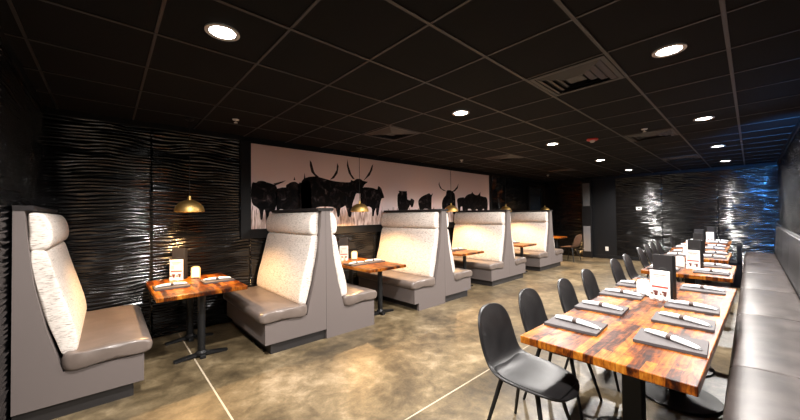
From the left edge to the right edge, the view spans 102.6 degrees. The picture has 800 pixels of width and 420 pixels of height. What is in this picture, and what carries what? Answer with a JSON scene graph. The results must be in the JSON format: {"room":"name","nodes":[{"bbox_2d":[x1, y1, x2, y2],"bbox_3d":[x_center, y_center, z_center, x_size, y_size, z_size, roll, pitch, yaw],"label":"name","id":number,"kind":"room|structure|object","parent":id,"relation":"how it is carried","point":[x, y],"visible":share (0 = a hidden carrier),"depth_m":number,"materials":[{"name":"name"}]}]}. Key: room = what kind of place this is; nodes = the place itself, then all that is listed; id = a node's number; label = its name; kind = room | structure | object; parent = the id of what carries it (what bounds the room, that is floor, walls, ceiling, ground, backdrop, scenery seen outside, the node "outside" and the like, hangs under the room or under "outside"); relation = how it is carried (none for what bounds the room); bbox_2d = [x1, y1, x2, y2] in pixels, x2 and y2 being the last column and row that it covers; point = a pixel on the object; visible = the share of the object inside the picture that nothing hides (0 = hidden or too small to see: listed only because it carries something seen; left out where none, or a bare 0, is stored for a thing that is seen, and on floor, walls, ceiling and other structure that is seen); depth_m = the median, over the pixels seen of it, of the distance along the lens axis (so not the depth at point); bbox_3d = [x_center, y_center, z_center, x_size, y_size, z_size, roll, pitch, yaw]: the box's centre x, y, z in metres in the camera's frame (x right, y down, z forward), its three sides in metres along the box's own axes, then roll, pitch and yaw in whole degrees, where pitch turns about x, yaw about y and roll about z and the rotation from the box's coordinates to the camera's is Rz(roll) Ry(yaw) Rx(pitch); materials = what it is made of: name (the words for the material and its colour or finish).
{"room":"restaurant","nodes":[
{"label":"restaurant","id":0,"kind":"room"},
{"bbox_2d":[0,43,43,419],"bbox_3d":[-2.034,0.198,1.367,0.121,2.800,5.770,0,-1,-42],"label":"wall","id":1,"kind":"structure","parent":0,"point":[21,123],"depth_m":2.38,"materials":[{"name":"black"}]},
{"bbox_2d":[41,113,548,337],"bbox_3d":[0.873,0.277,7.984,13.140,2.800,0.121,0,-1,-42],"label":"wall","id":2,"kind":"structure","parent":0,"point":[117,188],"depth_m":4.16,"materials":[{"name":"black"}]},
{"bbox_2d":[240,140,491,238],"bbox_3d":[0.153,-0.305,7.254,7.010,1.515,0.049,0,-1,-42],"label":"wall mural","id":3,"kind":"object","parent":2,"relation":"attached to","point":[272,176],"visible":0.8,"depth_m":6.12,"materials":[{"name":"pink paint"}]},
{"bbox_2d":[0,26,799,183],"bbox_3d":[2.829,-1.139,5.848,13.140,0.090,5.770,0,-1,-42],"label":"trim","id":4,"kind":"structure","parent":2,"relation":"attached to","point":[16,63],"depth_m":4.81,"materials":[{"name":"black paint"}]},
{"bbox_2d":[528,186,541,209],"bbox_3d":[4.897,0.429,11.540,1.040,2.520,0.092,0,-1,-42],"label":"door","id":5,"kind":"structure","parent":2,"relation":"in","point":[534,193],"depth_m":11.53,"materials":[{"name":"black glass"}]},
{"bbox_2d":[52,255,742,419],"bbox_3d":[2.863,1.665,5.800,13.340,0.100,5.970,0,-1,-42],"label":"floor","id":6,"kind":"structure","parent":0,"point":[429,363],"depth_m":3.11,"materials":[{"name":"concrete"}]},
{"bbox_2d":[11,205,152,419],"bbox_3d":[-3.049,0.812,3.182,0.822,1.658,1.567,0,-1,-42],"label":"bench","id":7,"kind":"object","parent":6,"relation":"on","point":[67,358],"visible":1,"depth_m":2.53,"materials":[{"name":"grey leather"}]},
{"bbox_2d":[31,241,86,354],"bbox_3d":[-3.216,0.754,3.072,0.264,0.870,1.487,0,-1,-42],"label":"cushion","id":8,"kind":"object","parent":7,"relation":"on","point":[59,291],"depth_m":2.56,"materials":[{"name":"beige fabric"}]},
{"bbox_2d":[61,305,152,370],"bbox_3d":[-2.949,1.218,3.255,0.573,0.153,1.557,0,-1,-42],"label":"seat cushion","id":9,"kind":"object","parent":7,"relation":"on","point":[112,335],"depth_m":2.83,"materials":[{"name":"beige leather"}]},
{"bbox_2d":[146,273,247,363],"bbox_3d":[-2.475,1.266,3.868,0.850,0.760,1.180,0,-1,-42],"label":"table","id":10,"kind":"object","parent":6,"relation":"on","point":[197,289],"visible":0.93,"depth_m":3.59,"materials":[{"name":"brown wood"}]},
{"bbox_2d":[152,282,190,290],"bbox_3d":[-2.619,0.875,3.679,0.330,0.019,0.270,0,-1,-42],"label":"placemat","id":11,"kind":"object","parent":10,"relation":"on","point":[187,284],"visible":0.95,"depth_m":3.62,"materials":[{"name":"grey"}]},
{"bbox_2d":[155,282,186,287],"bbox_3d":[-2.615,0.849,3.684,0.052,0.034,0.313,-2,-1,43],"label":"roll","id":12,"kind":"object","parent":11,"relation":"on","point":[171,283],"visible":1,"depth_m":3.66,"materials":[{"name":"white"}]},
{"bbox_2d":[170,259,183,279],"bbox_3d":[-2.856,0.764,4.098,0.154,0.260,0.040,0,-1,-12],"label":"card","id":13,"kind":"object","parent":10,"relation":"on","point":[176,266],"visible":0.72,"depth_m":4.09,"materials":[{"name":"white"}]},
{"bbox_2d":[172,248,187,278],"bbox_3d":[-2.875,0.696,4.182,0.160,0.400,0.100,0,-1,-12],"label":"holder","id":14,"kind":"object","parent":10,"relation":"on","point":[177,253],"visible":0.56,"depth_m":4.17,"materials":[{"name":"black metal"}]},
{"bbox_2d":[191,266,200,278],"bbox_3d":[-2.688,0.817,4.221,0.110,0.155,0.060,0,-1,-12],"label":"tent card","id":15,"kind":"object","parent":10,"relation":"on","point":[195,270],"visible":1,"depth_m":4.22,"materials":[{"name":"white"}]},
{"bbox_2d":[192,267,198,276],"bbox_3d":[-2.687,0.817,4.215,0.088,0.130,0.002,0,-1,-12],"label":"print","id":16,"kind":"object","parent":15,"relation":"on","point":[195,270],"depth_m":4.21,"materials":[{"name":"white paper"}]},
{"bbox_2d":[200,276,234,283],"bbox_3d":[-2.286,0.877,4.011,0.330,0.019,0.270,0,-1,-42],"label":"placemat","id":17,"kind":"object","parent":10,"relation":"on","point":[226,279],"visible":0.66,"depth_m":3.94,"materials":[{"name":"grey"}]},
{"bbox_2d":[223,208,326,353],"bbox_3d":[-1.757,0.817,4.362,0.822,1.658,1.567,0,-1,-42],"label":"bench","id":18,"kind":"object","parent":6,"relation":"on","point":[286,309],"visible":0.98,"depth_m":4.04,"materials":[{"name":"beige leather"}]},
{"bbox_2d":[223,286,306,323],"bbox_3d":[-1.841,1.222,4.268,0.573,0.153,1.557,0,-1,-42],"label":"seat cushion","id":19,"kind":"object","parent":18,"relation":"on","point":[264,305],"depth_m":3.89,"materials":[{"name":"beige leather"}]},
{"bbox_2d":[257,232,317,303],"bbox_3d":[-1.632,0.760,4.519,0.264,0.870,1.487,0,-1,-42],"label":"cushion","id":20,"kind":"object","parent":18,"relation":"on","point":[287,268],"depth_m":4.25,"materials":[{"name":"beige fabric"}]},
{"bbox_2d":[325,208,376,337],"bbox_3d":[-1.148,0.819,4.919,0.822,1.658,1.567,0,-1,-42],"label":"bench","id":21,"kind":"object","parent":6,"relation":"on","point":[349,307],"visible":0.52,"depth_m":4.24,"materials":[{"name":"grey leather"}]},
{"bbox_2d":[332,234,346,295],"bbox_3d":[-1.315,0.761,4.808,0.264,0.870,1.487,0,-1,-42],"label":"cushion","id":22,"kind":"object","parent":21,"relation":"on","point":[340,274],"depth_m":4.26,"materials":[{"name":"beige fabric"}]},
{"bbox_2d":[342,283,376,305],"bbox_3d":[-1.048,1.225,4.992,0.573,0.153,1.557,0,-1,-42],"label":"seat cushion","id":23,"kind":"object","parent":21,"relation":"on","point":[355,295],"depth_m":4.45,"materials":[{"name":"beige leather"}]},
{"bbox_2d":[341,257,405,315],"bbox_3d":[-0.612,1.270,5.394,0.740,0.760,1.320,0,-1,-42],"label":"table","id":24,"kind":"object","parent":6,"relation":"on","point":[379,267],"visible":0.58,"depth_m":5.04,"materials":[{"name":"brown wood"}]},
{"bbox_2d":[339,238,347,254],"bbox_3d":[-1.018,0.702,5.797,0.160,0.400,0.100,0,-1,-12],"label":"holder","id":25,"kind":"object","parent":24,"relation":"on","point":[342,241],"visible":0.44,"depth_m":5.77,"materials":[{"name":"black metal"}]},
{"bbox_2d":[340,246,347,260],"bbox_3d":[-0.999,0.770,5.713,0.154,0.260,0.040,0,-1,-12],"label":"card","id":26,"kind":"object","parent":24,"relation":"on","point":[343,249],"visible":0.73,"depth_m":5.71,"materials":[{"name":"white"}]},
{"bbox_2d":[357,209,444,310],"bbox_3d":[-0.029,0.823,5.941,0.822,1.658,1.567,0,-1,-42],"label":"bench","id":27,"kind":"object","parent":6,"relation":"on","point":[412,238],"visible":0.88,"depth_m":5.68,"materials":[{"name":"beige leather"}]},
{"bbox_2d":[357,270,434,289],"bbox_3d":[-0.113,1.228,5.846,0.573,0.153,1.557,0,-1,-42],"label":"seat cushion","id":28,"kind":"object","parent":27,"relation":"on","point":[398,279],"depth_m":5.50,"materials":[{"name":"beige leather"}]},
{"bbox_2d":[377,227,438,276],"bbox_3d":[0.096,0.766,6.097,0.264,0.870,1.487,0,-1,-42],"label":"cushion","id":29,"kind":"object","parent":27,"relation":"on","point":[417,248],"depth_m":5.88,"materials":[{"name":"beige fabric"}]},
{"bbox_2d":[444,209,471,301],"bbox_3d":[0.580,0.826,6.497,0.822,1.658,1.567,0,-1,-42],"label":"bench","id":30,"kind":"object","parent":6,"relation":"on","point":[457,280],"visible":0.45,"depth_m":5.82,"materials":[{"name":"grey leather"}]},
{"bbox_2d":[447,229,454,271],"bbox_3d":[0.413,0.767,6.387,0.264,0.870,1.487,0,-1,-42],"label":"cushion","id":31,"kind":"object","parent":30,"relation":"on","point":[451,255],"depth_m":5.86,"materials":[{"name":"beige fabric"}]},
{"bbox_2d":[453,268,471,279],"bbox_3d":[0.680,1.231,6.571,0.573,0.153,1.557,0,-1,-42],"label":"seat cushion","id":32,"kind":"object","parent":30,"relation":"on","point":[458,274],"depth_m":6.00,"materials":[{"name":"beige leather"}]},
{"bbox_2d":[451,248,483,285],"bbox_3d":[1.122,1.279,7.114,0.820,0.760,1.200,0,-1,-42],"label":"table","id":33,"kind":"object","parent":6,"relation":"on","point":[464,253],"visible":0.21,"depth_m":6.80,"materials":[{"name":"brown wood"}]},
{"bbox_2d":[451,209,509,285],"bbox_3d":[1.724,0.831,7.610,0.822,1.658,1.467,0,-1,-42],"label":"bench","id":34,"kind":"object","parent":6,"relation":"on","point":[487,231],"visible":0.79,"depth_m":7.41,"materials":[{"name":"beige leather"}]},
{"bbox_2d":[451,224,504,261],"bbox_3d":[1.849,0.774,7.766,0.264,0.870,1.387,0,-1,-42],"label":"cushion","id":35,"kind":"object","parent":34,"relation":"on","point":[488,238],"depth_m":7.58,"materials":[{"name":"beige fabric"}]},
{"bbox_2d":[453,257,503,269],"bbox_3d":[1.640,1.236,7.515,0.573,0.153,1.457,0,-1,-42],"label":"seat cushion","id":36,"kind":"object","parent":34,"relation":"on","point":[472,263],"depth_m":7.18,"materials":[{"name":"beige leather"}]},
{"bbox_2d":[509,210,526,280],"bbox_3d":[2.333,0.833,8.166,0.822,1.658,1.467,0,-1,-42],"label":"bench","id":37,"kind":"object","parent":6,"relation":"on","point":[517,264],"visible":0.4,"depth_m":7.53,"materials":[{"name":"grey leather"}]},
{"bbox_2d":[514,256,526,264],"bbox_3d":[2.433,1.239,8.240,0.573,0.153,1.457,0,-1,-42],"label":"seat cushion","id":38,"kind":"object","parent":37,"relation":"on","point":[517,260],"depth_m":7.68,"materials":[{"name":"beige leather"}]},
{"bbox_2d":[513,243,536,273],"bbox_3d":[2.933,1.285,8.734,0.800,0.760,1.250,0,-1,-42],"label":"table","id":39,"kind":"object","parent":6,"relation":"on","point":[521,245],"visible":0.23,"depth_m":8.40,"materials":[{"name":"brown wood"}]},
{"bbox_2d":[478,303,579,419],"bbox_3d":[0.871,1.141,2.200,0.493,0.879,0.624,0,-1,-41],"label":"dining chair","id":40,"kind":"object","parent":6,"relation":"on","point":[514,366],"visible":1,"depth_m":2.22,"materials":[{"name":"black plastic"}]},
{"bbox_2d":[510,210,551,270],"bbox_3d":[3.542,0.839,9.325,0.822,1.658,1.387,0,-1,-42],"label":"bench","id":41,"kind":"object","parent":6,"relation":"on","point":[527,226],"visible":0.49,"depth_m":9.12,"materials":[{"name":"beige leather"}]},
{"bbox_2d":[511,222,547,251],"bbox_3d":[3.668,0.782,9.482,0.264,0.870,1.307,0,-1,-42],"label":"cushion","id":42,"kind":"object","parent":41,"relation":"on","point":[522,232],"depth_m":9.26,"materials":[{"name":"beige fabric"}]},
{"bbox_2d":[514,250,547,257],"bbox_3d":[3.459,1.244,9.231,0.573,0.153,1.377,0,-1,-42],"label":"seat cushion","id":43,"kind":"object","parent":41,"relation":"on","point":[526,253],"depth_m":8.82,"materials":[{"name":"beige leather"}]},
{"bbox_2d":[551,210,562,267],"bbox_3d":[4.152,0.841,9.882,0.822,1.658,1.387,0,-1,-42],"label":"bench","id":44,"kind":"object","parent":6,"relation":"on","point":[556,253],"visible":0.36,"depth_m":9.27,"materials":[{"name":"grey leather"}]},
{"bbox_2d":[518,288,602,419],"bbox_3d":[1.339,1.144,2.681,0.493,0.879,0.624,0,-1,-42],"label":"dining chair","id":45,"kind":"object","parent":6,"relation":"on","point":[532,311],"visible":0.3,"depth_m":2.82,"materials":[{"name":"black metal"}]},
{"bbox_2d":[560,235,581,261],"bbox_3d":[5.561,1.226,10.439,0.493,0.879,0.624,0,-1,-32],"label":"dining chair","id":46,"kind":"object","parent":6,"relation":"on","point":[578,238],"visible":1,"depth_m":10.25,"materials":[{"name":"brown leather"}]},
{"bbox_2d":[557,278,619,390],"bbox_3d":[1.889,1.145,3.116,0.493,0.879,0.624,0,-1,-44],"label":"dining chair","id":47,"kind":"object","parent":6,"relation":"on","point":[567,295],"visible":0.35,"depth_m":3.28,"materials":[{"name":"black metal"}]},
{"bbox_2d":[581,269,599,300],"bbox_3d":[2.438,1.147,3.658,0.493,0.879,0.624,0,-1,-42],"label":"dining chair","id":48,"kind":"object","parent":6,"relation":"on","point":[590,285],"visible":0.41,"depth_m":3.86,"materials":[{"name":"black plastic"}]},
{"bbox_2d":[610,259,626,282],"bbox_3d":[3.332,1.151,4.502,0.493,0.879,0.624,0,-1,-40],"label":"dining chair","id":49,"kind":"object","parent":6,"relation":"on","point":[617,271],"visible":0.41,"depth_m":4.71,"materials":[{"name":"black plastic"}]},
{"bbox_2d":[520,278,736,419],"bbox_3d":[2.116,1.191,2.675,2.780,0.760,0.855,0,-1,-41],"label":"dining table","id":50,"kind":"object","parent":6,"relation":"on","point":[674,380],"visible":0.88,"depth_m":2.10,"materials":[{"name":"brown wood"}]},
{"bbox_2d":[544,314,607,336],"bbox_3d":[1.238,0.805,2.260,0.270,0.019,0.330,0,-1,-44],"label":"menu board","id":51,"kind":"object","parent":50,"relation":"on","point":[554,322],"visible":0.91,"depth_m":2.21,"materials":[{"name":"grey"}]},
{"bbox_2d":[555,315,600,329],"bbox_3d":[1.241,0.778,2.255,0.052,0.034,0.313,0,-1,-32],"label":"roll","id":52,"kind":"object","parent":51,"relation":"on","point":[567,318],"visible":1,"depth_m":2.24,"materials":[{"name":"white"}]},
{"bbox_2d":[574,300,628,316],"bbox_3d":[1.666,0.806,2.651,0.270,0.019,0.330,0,-1,-44],"label":"menu board","id":53,"kind":"object","parent":50,"relation":"on","point":[584,306],"visible":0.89,"depth_m":2.59,"materials":[{"name":"grey"}]},
{"bbox_2d":[582,300,624,310],"bbox_3d":[1.669,0.780,2.646,0.052,0.034,0.313,0,-1,-35],"label":"roll","id":54,"kind":"object","parent":53,"relation":"on","point":[601,304],"visible":1,"depth_m":2.63,"materials":[{"name":"white"}]},
{"bbox_2d":[599,289,645,300],"bbox_3d":[2.138,0.808,3.083,0.270,0.019,0.330,0,-1,-44],"label":"menu board","id":55,"kind":"object","parent":50,"relation":"on","point":[604,292],"visible":0.82,"depth_m":3.02,"materials":[{"name":"grey"}]},
{"bbox_2d":[605,288,641,295],"bbox_3d":[2.142,0.782,3.078,0.052,0.034,0.313,0,-1,-35],"label":"roll","id":56,"kind":"object","parent":55,"relation":"on","point":[606,289],"visible":1,"depth_m":3.06,"materials":[{"name":"white"}]},
{"bbox_2d":[615,281,636,287],"bbox_3d":[2.552,0.809,3.460,0.270,0.019,0.330,0,-1,-44],"label":"menu board","id":57,"kind":"object","parent":50,"relation":"on","point":[619,283],"visible":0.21,"depth_m":3.45,"materials":[{"name":"grey"}]},
{"bbox_2d":[637,279,649,296],"bbox_3d":[2.323,0.737,3.060,0.060,0.155,0.110,0,-1,-30],"label":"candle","id":58,"kind":"object","parent":50,"relation":"on","point":[643,285],"visible":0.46,"depth_m":3.05,"materials":[{"name":"white"}]},
{"bbox_2d":[649,269,670,300],"bbox_3d":[2.366,0.682,2.918,0.040,0.260,0.154,0,-1,-30],"label":"card","id":59,"kind":"object","parent":50,"relation":"on","point":[659,280],"visible":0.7,"depth_m":2.91,"materials":[{"name":"white paper"}]},
{"bbox_2d":[653,254,676,299],"bbox_3d":[2.438,0.612,2.963,0.100,0.400,0.160,0,-1,-30],"label":"holder","id":60,"kind":"object","parent":50,"relation":"on","point":[661,262],"visible":0.56,"depth_m":2.92,"materials":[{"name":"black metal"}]},
{"bbox_2d":[633,328,708,357],"bbox_3d":[1.637,0.794,1.941,0.270,0.019,0.330,0,-1,-44],"label":"menu board","id":61,"kind":"object","parent":50,"relation":"on","point":[643,337],"visible":0.73,"depth_m":1.90,"materials":[{"name":"grey"}]},
{"bbox_2d":[644,328,702,349],"bbox_3d":[1.638,0.768,1.935,0.052,0.034,0.313,0,-1,-14],"label":"roll","id":62,"kind":"object","parent":61,"relation":"on","point":[655,332],"visible":1,"depth_m":1.91,"materials":[{"name":"white fabric"}]},
{"bbox_2d":[651,311,715,332],"bbox_3d":[2.028,0.796,2.298,0.270,0.019,0.330,0,-1,-44],"label":"menu board","id":63,"kind":"object","parent":50,"relation":"on","point":[658,318],"visible":0.67,"depth_m":2.25,"materials":[{"name":"grey"}]},
{"bbox_2d":[659,311,711,326],"bbox_3d":[2.030,0.770,2.293,0.052,0.034,0.313,0,-1,-20],"label":"roll","id":64,"kind":"object","parent":63,"relation":"on","point":[674,315],"visible":1,"depth_m":2.28,"materials":[{"name":"white"}]},
{"bbox_2d":[664,299,719,315],"bbox_3d":[2.398,0.797,2.636,0.270,0.019,0.330,0,-1,-44],"label":"menu board","id":65,"kind":"object","parent":50,"relation":"on","point":[667,304],"visible":0.66,"depth_m":2.57,"materials":[{"name":"grey"}]},
{"bbox_2d":[668,300,718,309],"bbox_3d":[2.401,0.771,2.631,0.052,0.034,0.313,0,-1,-35],"label":"roll","id":66,"kind":"object","parent":65,"relation":"on","point":[689,303],"visible":1,"depth_m":2.62,"materials":[{"name":"white"}]},
{"bbox_2d":[679,284,725,295],"bbox_3d":[3.040,0.800,3.223,0.270,0.019,0.330,0,-1,-44],"label":"menu board","id":67,"kind":"object","parent":50,"relation":"on","point":[683,288],"visible":0.69,"depth_m":3.15,"materials":[{"name":"grey"}]},
{"bbox_2d":[683,284,724,291],"bbox_3d":[3.043,0.773,3.218,0.052,0.034,0.313,0,-1,-35],"label":"roll","id":68,"kind":"object","parent":67,"relation":"on","point":[686,285],"visible":1,"depth_m":3.21,"materials":[{"name":"white fabric"}]},
{"bbox_2d":[623,254,649,279],"bbox_3d":[3.887,1.154,5.036,0.493,0.879,0.624,0,-1,-42],"label":"dining chair","id":69,"kind":"object","parent":6,"relation":"on","point":[631,272],"visible":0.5,"depth_m":5.23,"materials":[{"name":"black plastic"}]},
{"bbox_2d":[637,247,649,277],"bbox_3d":[4.867,1.159,6.054,0.493,0.879,0.624,0,-1,-42],"label":"dining chair","id":70,"kind":"object","parent":6,"relation":"on","point":[642,257],"visible":0.48,"depth_m":6.25,"materials":[{"name":"black plastic"}]},
{"bbox_2d":[644,244,678,281],"bbox_3d":[5.409,1.162,6.589,0.493,0.879,0.624,0,-1,-42],"label":"dining chair","id":71,"kind":"object","parent":6,"relation":"on","point":[648,252],"visible":0.36,"depth_m":6.78,"materials":[{"name":"black plastic"}]},
{"bbox_2d":[649,241,682,281],"bbox_3d":[6.047,1.166,7.253,0.493,0.879,0.624,0,-1,-42],"label":"dining chair","id":72,"kind":"object","parent":6,"relation":"on","point":[652,245],"visible":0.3,"depth_m":7.46,"materials":[{"name":"black plastic"}]},
{"bbox_2d":[655,240,684,279],"bbox_3d":[6.505,1.167,7.671,0.493,0.879,0.624,0,-1,-42],"label":"dining chair","id":73,"kind":"object","parent":6,"relation":"on","point":[659,248],"visible":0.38,"depth_m":7.88,"materials":[{"name":"black plastic"}]},
{"bbox_2d":[641,264,735,283],"bbox_3d":[4.113,1.199,4.537,1.360,0.760,0.880,0,-1,-42],"label":"dining table","id":74,"kind":"object","parent":6,"relation":"on","point":[690,277],"visible":0.16,"depth_m":4.11,"materials":[{"name":"brown wood"}]},
{"bbox_2d":[676,256,684,266],"bbox_3d":[4.045,0.744,4.637,0.060,0.155,0.110,0,-1,-30],"label":"tent card","id":75,"kind":"object","parent":74,"relation":"on","point":[680,261],"visible":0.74,"depth_m":4.62,"materials":[{"name":"paper"}]},
{"bbox_2d":[686,250,699,268],"bbox_3d":[4.074,0.688,4.459,0.040,0.260,0.154,0,-1,-30],"label":"card","id":76,"kind":"object","parent":74,"relation":"on","point":[692,256],"visible":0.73,"depth_m":4.45,"materials":[{"name":"white paper"}]},
{"bbox_2d":[687,239,704,268],"bbox_3d":[4.146,0.618,4.503,0.100,0.400,0.160,0,-1,-30],"label":"holder","id":77,"kind":"object","parent":74,"relation":"on","point":[692,244],"visible":0.58,"depth_m":4.46,"materials":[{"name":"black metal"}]},
{"bbox_2d":[693,269,729,275],"bbox_3d":[4.009,0.803,4.128,0.270,0.019,0.330,0,-1,-42],"label":"menu board","id":78,"kind":"object","parent":74,"relation":"on","point":[695,270],"visible":0.69,"depth_m":4.07,"materials":[{"name":"grey"}]},
{"bbox_2d":[664,250,731,284],"bbox_3d":[5.507,1.206,5.932,1.380,0.760,0.860,0,-1,-42],"label":"dining table","id":79,"kind":"object","parent":6,"relation":"on","point":[699,282],"visible":0.15,"depth_m":5.39,"materials":[{"name":"brown wood"}]},
{"bbox_2d":[693,233,705,253],"bbox_3d":[5.505,0.625,5.907,0.100,0.400,0.160,0,-1,-30],"label":"holder","id":80,"kind":"object","parent":79,"relation":"on","point":[696,236],"visible":0.35,"depth_m":5.87,"materials":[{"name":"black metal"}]},
{"bbox_2d":[671,244,729,282],"bbox_3d":[6.737,1.212,7.165,1.380,0.760,0.860,0,-1,-42],"label":"dining table","id":81,"kind":"object","parent":6,"relation":"on","point":[726,250],"visible":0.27,"depth_m":6.98,"materials":[{"name":"brown wood"}]},
{"bbox_2d":[730,243,741,287],"bbox_3d":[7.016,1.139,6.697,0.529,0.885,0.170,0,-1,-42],"label":"chair","id":82,"kind":"object","parent":6,"relation":"on","point":[736,283],"visible":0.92,"depth_m":6.51,"materials":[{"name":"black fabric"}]},
{"bbox_2d":[722,226,799,419],"bbox_3d":[4.886,0.978,4.188,12.270,1.172,0.625,0,-1,-42],"label":"bench","id":83,"kind":"object","parent":6,"relation":"on","point":[763,383],"visible":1,"depth_m":2.68,"materials":[{"name":"leather"}]},
{"bbox_2d":[745,252,776,258],"bbox_3d":[8.902,1.161,7.909,1.314,0.132,0.542,0,-1,-42],"label":"seat cushion","id":84,"kind":"object","parent":83,"relation":"on","point":[748,254],"depth_m":7.89,"materials":[{"name":"leather"}]},
{"bbox_2d":[722,366,799,419],"bbox_3d":[1.896,1.135,1.508,1.674,0.132,0.542,0,-1,-42],"label":"seat cushion","id":85,"kind":"object","parent":83,"relation":"on","point":[752,393],"depth_m":1.86,"materials":[{"name":"leather"}]},
{"bbox_2d":[744,257,780,264],"bbox_3d":[7.946,1.157,7.035,1.264,0.132,0.542,0,-1,-42],"label":"seat cushion","id":86,"kind":"object","parent":83,"relation":"on","point":[768,260],"depth_m":6.96,"materials":[{"name":"leather"}]},
{"bbox_2d":[742,262,786,275],"bbox_3d":[6.857,1.153,6.040,1.674,0.132,0.542,0,-1,-42],"label":"seat cushion","id":87,"kind":"object","parent":83,"relation":"on","point":[748,267],"depth_m":5.97,"materials":[{"name":"leather"}]},
{"bbox_2d":[729,314,799,378],"bbox_3d":[3.136,1.139,2.641,1.674,0.132,0.542,0,-1,-42],"label":"seat cushion","id":88,"kind":"object","parent":83,"relation":"on","point":[771,344],"depth_m":2.56,"materials":[{"name":"leather"}]},
{"bbox_2d":[736,288,799,321],"bbox_3d":[4.377,1.144,3.774,1.674,0.132,0.542,0,-1,-42],"label":"seat cushion","id":89,"kind":"object","parent":83,"relation":"on","point":[784,305],"depth_m":3.70,"materials":[{"name":"leather"}]},
{"bbox_2d":[740,273,796,293],"bbox_3d":[5.617,1.148,4.907,1.674,0.132,0.542,0,-1,-42],"label":"seat cushion","id":90,"kind":"object","parent":83,"relation":"on","point":[774,282],"depth_m":4.80,"materials":[{"name":"leather"}]},
{"bbox_2d":[0,0,799,180],"bbox_3d":[2.828,-1.234,5.850,13.340,0.100,5.970,0,-1,-42],"label":"ceiling","id":91,"kind":"structure","parent":0,"point":[366,28],"depth_m":2.77,"materials":[{"name":"black tile"}]},
{"bbox_2d":[174,117,204,211],"bbox_3d":[-2.630,-0.562,4.008,0.322,1.173,0.322,0,-1,-42],"label":"pendant lamp","id":92,"kind":"object","parent":91,"relation":"hanging from","point":[189,205],"visible":1,"depth_m":3.93,"materials":[{"name":"gold metal"}]},
{"bbox_2d":[204,22,239,41],"bbox_3d":[-1.192,-1.193,2.155,0.210,0.008,0.210,0,-1,-42],"label":"recessed light","id":93,"kind":"object","parent":91,"relation":"in","point":[220,31],"visible":1,"depth_m":2.15,"materials":[{"name":"white"}]},
{"bbox_2d":[351,146,368,211],"bbox_3d":[-0.731,-0.555,5.784,0.322,1.173,0.322,0,-1,-42],"label":"pendant lamp","id":94,"kind":"object","parent":91,"relation":"hanging from","point":[359,207],"visible":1,"depth_m":5.69,"materials":[{"name":"brown metal"}]},
{"bbox_2d":[364,126,419,140],"bbox_3d":[-0.123,-1.152,4.865,0.610,0.025,0.610,0,-1,-42],"label":"ceiling vent","id":95,"kind":"object","parent":91,"relation":"in","point":[390,132],"visible":1,"depth_m":4.82,"materials":[{"name":"metal"}]},
{"bbox_2d":[4,0,799,180],"bbox_3d":[2.829,-1.180,5.849,13.140,0.008,5.770,0,-1,-42],"label":"grid","id":96,"kind":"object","parent":91,"relation":"attached to","point":[560,3],"depth_m":2.96,"materials":[{"name":"black metal"}]},
{"bbox_2d":[445,162,457,211],"bbox_3d":[1.196,-0.548,7.544,0.322,1.173,0.322,0,-1,-42],"label":"pendant lamp","id":97,"kind":"object","parent":91,"relation":"hanging from","point":[451,208],"visible":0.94,"depth_m":7.44,"materials":[{"name":"brown metal"}]},
{"bbox_2d":[452,110,468,115],"bbox_3d":[0.742,-1.186,3.922,0.210,0.008,0.210,0,-1,-42],"label":"recessed light","id":98,"kind":"object","parent":91,"relation":"in","point":[458,112],"visible":1,"depth_m":3.91,"materials":[{"name":"white"}]},
{"bbox_2d":[484,154,523,160],"bbox_3d":[2.293,-1.143,7.072,0.610,0.025,0.610,0,-1,-42],"label":"ceiling vent","id":99,"kind":"object","parent":91,"relation":"in","point":[509,156],"visible":0.99,"depth_m":7.02,"materials":[{"name":"metal"}]},
{"bbox_2d":[529,55,624,95],"bbox_3d":[1.624,-1.206,2.954,0.610,0.025,0.610,0,-1,-42],"label":"ceiling vent","id":100,"kind":"object","parent":91,"relation":"in","point":[592,72],"visible":1,"depth_m":2.90,"materials":[{"name":"black metal"}]},
{"bbox_2d":[624,128,678,141],"bbox_3d":[4.040,-1.197,5.161,0.610,0.025,0.610,0,-1,-42],"label":"ceiling vent","id":101,"kind":"object","parent":91,"relation":"in","point":[665,132],"visible":1,"depth_m":5.11,"materials":[{"name":"grey metal"}]},
{"bbox_2d":[652,43,686,57],"bbox_3d":[2.071,-1.227,2.468,0.210,0.008,0.210,0,-1,-42],"label":"recessed light","id":102,"kind":"object","parent":91,"relation":"in","point":[672,49],"visible":1,"depth_m":2.46,"materials":[{"name":"white"}]},
{"bbox_2d":[662,155,699,160],"bbox_3d":[6.461,-1.188,7.373,0.610,0.025,0.610,0,-1,-42],"label":"ceiling vent","id":103,"kind":"object","parent":91,"relation":"in","point":[688,156],"visible":1,"depth_m":7.33,"materials":[{"name":"grey metal"}]},
{"bbox_2d":[548,165,779,268],"bbox_3d":[7.725,0.234,10.283,0.121,2.800,5.770,0,-1,-42],"label":"wall","id":104,"kind":"structure","parent":0,"point":[742,204],"depth_m":9.67,"materials":[{"name":"black"}]},
{"bbox_2d":[581,180,593,257],"bbox_3d":[6.609,0.310,11.301,0.195,2.710,0.300,0,-1,-42],"label":"trim","id":105,"kind":"structure","parent":104,"relation":"attached to","point":[586,185],"depth_m":11.22,"materials":[{"name":"black paint"}]},
{"bbox_2d":[594,254,729,264],"bbox_3d":[7.984,1.565,9.920,0.020,0.120,3.540,0,-1,-42],"label":"baseboard","id":106,"kind":"structure","parent":104,"relation":"attached to","point":[595,255],"depth_m":10.74,"materials":[{"name":"black paint"}]},
{"bbox_2d":[778,128,799,235],"bbox_3d":[4.818,0.155,3.666,13.140,2.800,0.121,0,-1,-42],"label":"wall","id":107,"kind":"structure","parent":0,"point":[789,165],"depth_m":5.72,"materials":[{"name":"black"}]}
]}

